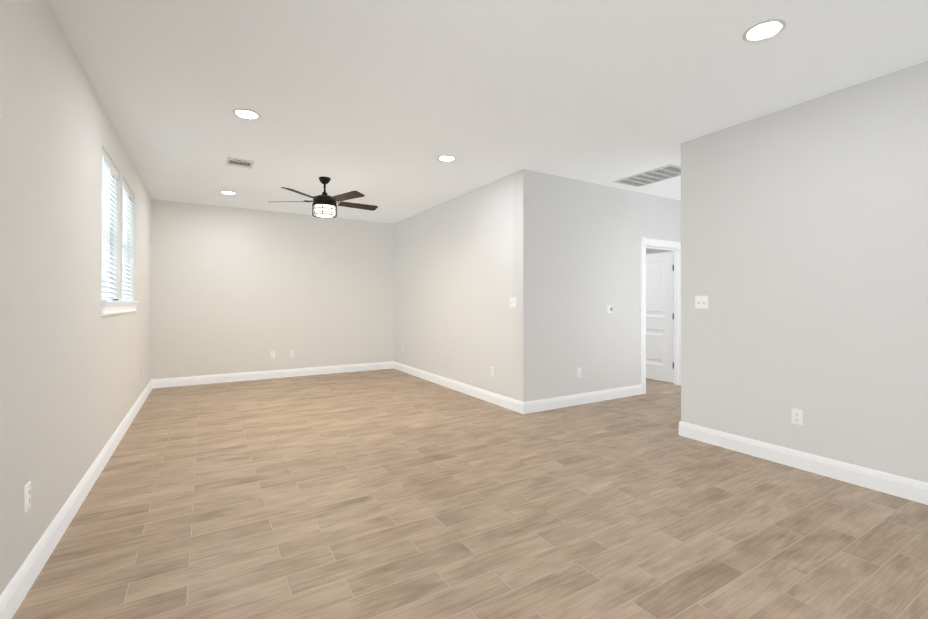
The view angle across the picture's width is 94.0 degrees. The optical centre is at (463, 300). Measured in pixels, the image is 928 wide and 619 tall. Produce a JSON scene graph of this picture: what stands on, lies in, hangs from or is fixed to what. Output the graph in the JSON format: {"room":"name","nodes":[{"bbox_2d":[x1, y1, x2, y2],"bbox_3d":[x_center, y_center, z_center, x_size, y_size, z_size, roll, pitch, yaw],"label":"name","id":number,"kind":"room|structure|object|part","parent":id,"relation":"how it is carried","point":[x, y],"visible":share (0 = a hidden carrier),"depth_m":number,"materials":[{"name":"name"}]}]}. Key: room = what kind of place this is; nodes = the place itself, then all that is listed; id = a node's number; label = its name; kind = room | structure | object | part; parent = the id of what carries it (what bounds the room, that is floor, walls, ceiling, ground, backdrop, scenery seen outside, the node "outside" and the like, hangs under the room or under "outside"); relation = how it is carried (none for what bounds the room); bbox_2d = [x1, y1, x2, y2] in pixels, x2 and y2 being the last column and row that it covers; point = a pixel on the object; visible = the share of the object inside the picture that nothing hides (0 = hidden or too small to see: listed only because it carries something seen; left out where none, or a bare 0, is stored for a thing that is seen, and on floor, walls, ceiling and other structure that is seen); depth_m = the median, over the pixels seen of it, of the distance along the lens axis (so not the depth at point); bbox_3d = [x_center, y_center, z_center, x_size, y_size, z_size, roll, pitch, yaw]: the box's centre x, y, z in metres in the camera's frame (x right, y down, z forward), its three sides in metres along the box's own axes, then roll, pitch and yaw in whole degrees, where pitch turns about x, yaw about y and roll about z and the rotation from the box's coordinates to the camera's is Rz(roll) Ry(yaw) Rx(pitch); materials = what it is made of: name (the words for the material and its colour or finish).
{"room":"empty living room","nodes":[
{"label":"empty living room","id":0,"kind":"room"},
{"bbox_2d":[0,0,151,595],"bbox_3d":[-2.358,-0.116,2.397,0.250,2.740,9.175,0,0,-31],"label":"wall","id":1,"kind":"structure","parent":0,"point":[73,363],"depth_m":2.24,"materials":[{"name":"white paint"}]},
{"bbox_2d":[24,481,30,512],"bbox_3d":[-1.910,0.857,1.897,0.008,0.115,0.070,0,0,-31],"label":"electrical outlet","id":2,"kind":"object","parent":1,"relation":"attached to","point":[27,496],"visible":1,"depth_m":1.88,"materials":[{"name":"white plastic"}]},
{"bbox_2d":[0,379,155,618],"bbox_3d":[-2.244,1.190,2.462,0.016,0.128,8.875,0,0,-31],"label":"baseboard","id":3,"kind":"structure","parent":1,"relation":"attached to","point":[15,591],"depth_m":2.25,"materials":[{"name":"white paint"}]},
{"bbox_2d":[101,171,138,315],"bbox_3d":[-3.210,-0.527,3.966,0.183,1.289,1.780,0,0,-31],"label":"window","id":4,"kind":"structure","parent":1,"relation":"in","point":[106,235],"depth_m":3.83,"materials":[{"name":"white plastic"}]},
{"bbox_2d":[102,147,133,299],"bbox_3d":[-3.193,-0.589,3.977,0.062,1.162,1.714,0,0,-31],"label":"window blind","id":5,"kind":"object","parent":4,"relation":"attached to","point":[109,168],"visible":0.71,"depth_m":3.75,"materials":[{"name":"white plastic"}]},
{"bbox_2d":[151,199,393,378],"bbox_3d":[-0.899,-0.098,8.529,8.550,2.740,0.150,0,0,-31],"label":"wall","id":6,"kind":"structure","parent":0,"point":[238,290],"depth_m":7.04,"materials":[{"name":"white paint"}]},
{"bbox_2d":[270,351,274,357],"bbox_3d":[-3.139,0.882,7.093,0.070,0.115,0.008,0,0,-31],"label":"electrical outlet","id":7,"kind":"object","parent":6,"relation":"attached to","point":[272,354],"visible":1,"depth_m":7.09,"materials":[{"name":"white plastic"}]},
{"bbox_2d":[156,362,391,387],"bbox_3d":[-2.929,1.204,7.214,3.660,0.128,0.016,0,0,-31],"label":"baseboard","id":8,"kind":"structure","parent":6,"relation":"attached to","point":[220,378],"depth_m":7.03,"materials":[{"name":"white paint"}]},
{"bbox_2d":[289,350,293,356],"bbox_3d":[-2.885,0.882,7.245,0.070,0.115,0.008,0,0,-31],"label":"electrical outlet","id":9,"kind":"object","parent":6,"relation":"attached to","point":[291,353],"visible":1,"depth_m":7.24,"materials":[{"name":"white plastic"}]},
{"bbox_2d":[393,173,512,398],"bbox_3d":[-0.319,-0.104,6.631,0.150,2.740,3.703,0,0,-31],"label":"wall","id":10,"kind":"structure","parent":0,"point":[453,288],"depth_m":6.04,"materials":[{"name":"white paint"}]},
{"bbox_2d":[392,361,523,413],"bbox_3d":[-0.337,1.202,6.496,0.016,0.128,3.909,0,0,-31],"label":"baseboard","id":11,"kind":"structure","parent":10,"relation":"attached to","point":[512,404],"depth_m":5.86,"materials":[{"name":"white paint"}]},
{"bbox_2d":[490,367,493,375],"bbox_3d":[0.344,0.875,5.366,0.008,0.115,0.070,0,0,-31],"label":"outlet","id":12,"kind":"object","parent":10,"relation":"attached to","point":[491,371],"visible":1,"depth_m":5.36,"materials":[{"name":"white plastic"}]},
{"bbox_2d":[510,297,515,306],"bbox_3d":[0.555,0.016,5.002,0.024,0.115,0.116,0,0,-31],"label":"light switch","id":13,"kind":"object","parent":10,"relation":"attached to","point":[512,301],"visible":1,"depth_m":4.99,"materials":[{"name":"white plastic"}]},
{"bbox_2d":[12,368,927,618],"bbox_3d":[1.310,1.310,4.588,8.800,0.100,9.175,0,0,-31],"label":"floor","id":14,"kind":"structure","parent":0,"point":[391,493],"depth_m":2.47,"materials":[{"name":"brown wood"}]},
{"bbox_2d":[48,0,927,222],"bbox_3d":[1.310,-1.530,4.596,8.800,0.100,9.175,0,0,-31],"label":"ceiling","id":15,"kind":"structure","parent":0,"point":[382,105],"depth_m":2.93,"materials":[{"name":"paint"}]},
{"bbox_2d":[220,191,235,194],"bbox_3d":[-3.213,-1.472,5.895,0.200,0.007,0.200,0,0,-31],"label":"recessed light","id":16,"kind":"object","parent":15,"relation":"in","point":[228,192],"visible":1,"depth_m":5.88,"materials":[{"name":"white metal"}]},
{"bbox_2d":[226,157,254,168],"bbox_3d":[-2.399,-1.473,4.635,0.258,0.013,0.288,0,0,-31],"label":"ceiling vent","id":17,"kind":"object","parent":15,"relation":"in","point":[242,163],"visible":0.98,"depth_m":4.62,"materials":[{"name":"white metal"}]},
{"bbox_2d":[232,109,260,119],"bbox_3d":[-1.725,-1.480,3.433,0.200,0.007,0.200,0,0,-31],"label":"recessed light","id":18,"kind":"object","parent":15,"relation":"in","point":[247,114],"visible":1,"depth_m":3.44,"materials":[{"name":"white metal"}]},
{"bbox_2d":[281,176,377,217],"bbox_3d":[-1.649,-1.247,5.231,1.257,0.462,1.290,0,0,-31],"label":"ceiling fan","id":19,"kind":"object","parent":15,"relation":"hanging from","point":[324,205],"visible":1,"depth_m":5.10,"materials":[{"name":"black metal"}]},
{"bbox_3d":[-1.676,-1.078,5.202,0.244,0.120,0.244,0,0,-31],"label":"glass","id":20,"kind":"part","parent":19,"relation":"part of","materials":[{"name":"white glass"}]},
{"bbox_2d":[437,155,455,161],"bbox_3d":[-0.181,-1.477,4.488,0.200,0.007,0.200,0,0,-31],"label":"recessed light","id":21,"kind":"object","parent":15,"relation":"in","point":[446,158],"visible":1,"depth_m":4.49,"materials":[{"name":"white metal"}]},
{"bbox_2d":[613,164,680,186],"bbox_3d":[2.239,-1.473,5.128,0.470,0.011,0.775,0,0,-31],"label":"ceiling vent","id":22,"kind":"object","parent":15,"relation":"in","point":[666,172],"visible":0.85,"depth_m":5.13,"materials":[{"name":"white metal"}]},
{"bbox_2d":[742,19,785,41],"bbox_3d":[1.647,-1.483,2.377,0.200,0.007,0.200,0,0,-31],"label":"recessed light","id":23,"kind":"object","parent":15,"relation":"in","point":[764,30],"visible":1,"depth_m":2.37,"materials":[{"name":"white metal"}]},
{"bbox_2d":[513,169,680,401],"bbox_3d":[2.623,-0.105,6.122,4.676,2.740,0.190,0,0,-31],"label":"wall","id":24,"kind":"structure","parent":0,"point":[576,258],"depth_m":5.27,"materials":[{"name":"white paint"}]},
{"bbox_2d":[577,368,580,377],"bbox_3d":[1.405,0.874,5.276,0.070,0.115,0.008,0,0,-31],"label":"outlet","id":25,"kind":"object","parent":24,"relation":"attached to","point":[578,372],"visible":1,"depth_m":5.27,"materials":[{"name":"white plastic"}]},
{"bbox_2d":[524,385,641,413],"bbox_3d":[1.551,1.198,5.357,2.002,0.128,0.016,0,0,-31],"label":"baseboard","id":26,"kind":"structure","parent":24,"relation":"attached to","point":[590,397],"depth_m":5.27,"materials":[{"name":"white paint"}]},
{"bbox_2d":[607,306,612,312],"bbox_3d":[1.871,0.110,5.546,0.095,0.095,0.026,0,0,-31],"label":"thermostat","id":27,"kind":"object","parent":24,"relation":"attached to","point":[609,309],"visible":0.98,"depth_m":5.53,"materials":[{"name":"white plastic"}]},
{"bbox_2d":[646,251,673,382],"bbox_3d":[2.983,0.248,6.999,0.141,2.014,0.924,0,0,-31],"label":"door","id":28,"kind":"structure","parent":24,"relation":"in","point":[659,316],"depth_m":6.80,"materials":[{"name":"white paint"}]},
{"bbox_2d":[641,237,680,393],"bbox_3d":[2.842,0.199,6.253,1.131,2.133,0.226,0,0,-31],"label":"door frame","id":29,"kind":"structure","parent":24,"relation":"attached to","point":[677,316],"depth_m":6.27,"materials":[{"name":"white paint"}]},
{"bbox_2d":[646,248,670,253],"bbox_3d":[5.022,-0.103,6.812,0.150,2.740,8.875,0,0,-31],"label":"wall","id":30,"kind":"structure","parent":0,"point":[650,251],"depth_m":8.68,"materials":[{"name":"white paint"}]},
{"bbox_2d":[681,61,927,482],"bbox_3d":[3.026,-0.116,2.549,0.150,2.740,3.607,0,0,-31],"label":"wall","id":31,"kind":"structure","parent":0,"point":[804,247],"depth_m":3.15,"materials":[{"name":"white paint"}]},
{"bbox_2d":[695,296,707,308],"bbox_3d":[2.127,0.013,3.883,0.024,0.115,0.116,0,0,-31],"label":"light switch","id":32,"kind":"object","parent":31,"relation":"attached to","point":[701,302],"visible":1,"depth_m":3.88,"materials":[{"name":"white plastic"}]},
{"bbox_2d":[792,408,802,424],"bbox_3d":[2.509,0.873,3.258,0.008,0.115,0.070,0,0,-31],"label":"electrical outlet","id":33,"kind":"object","parent":31,"relation":"attached to","point":[797,416],"visible":1,"depth_m":3.25,"materials":[{"name":"white plastic"}]},
{"bbox_2d":[680,421,927,504],"bbox_3d":[2.949,1.190,2.513,0.016,0.128,3.570,0,0,-31],"label":"baseboard","id":34,"kind":"structure","parent":31,"relation":"attached to","point":[917,491],"depth_m":3.15,"materials":[{"name":"white paint"}]}
]}

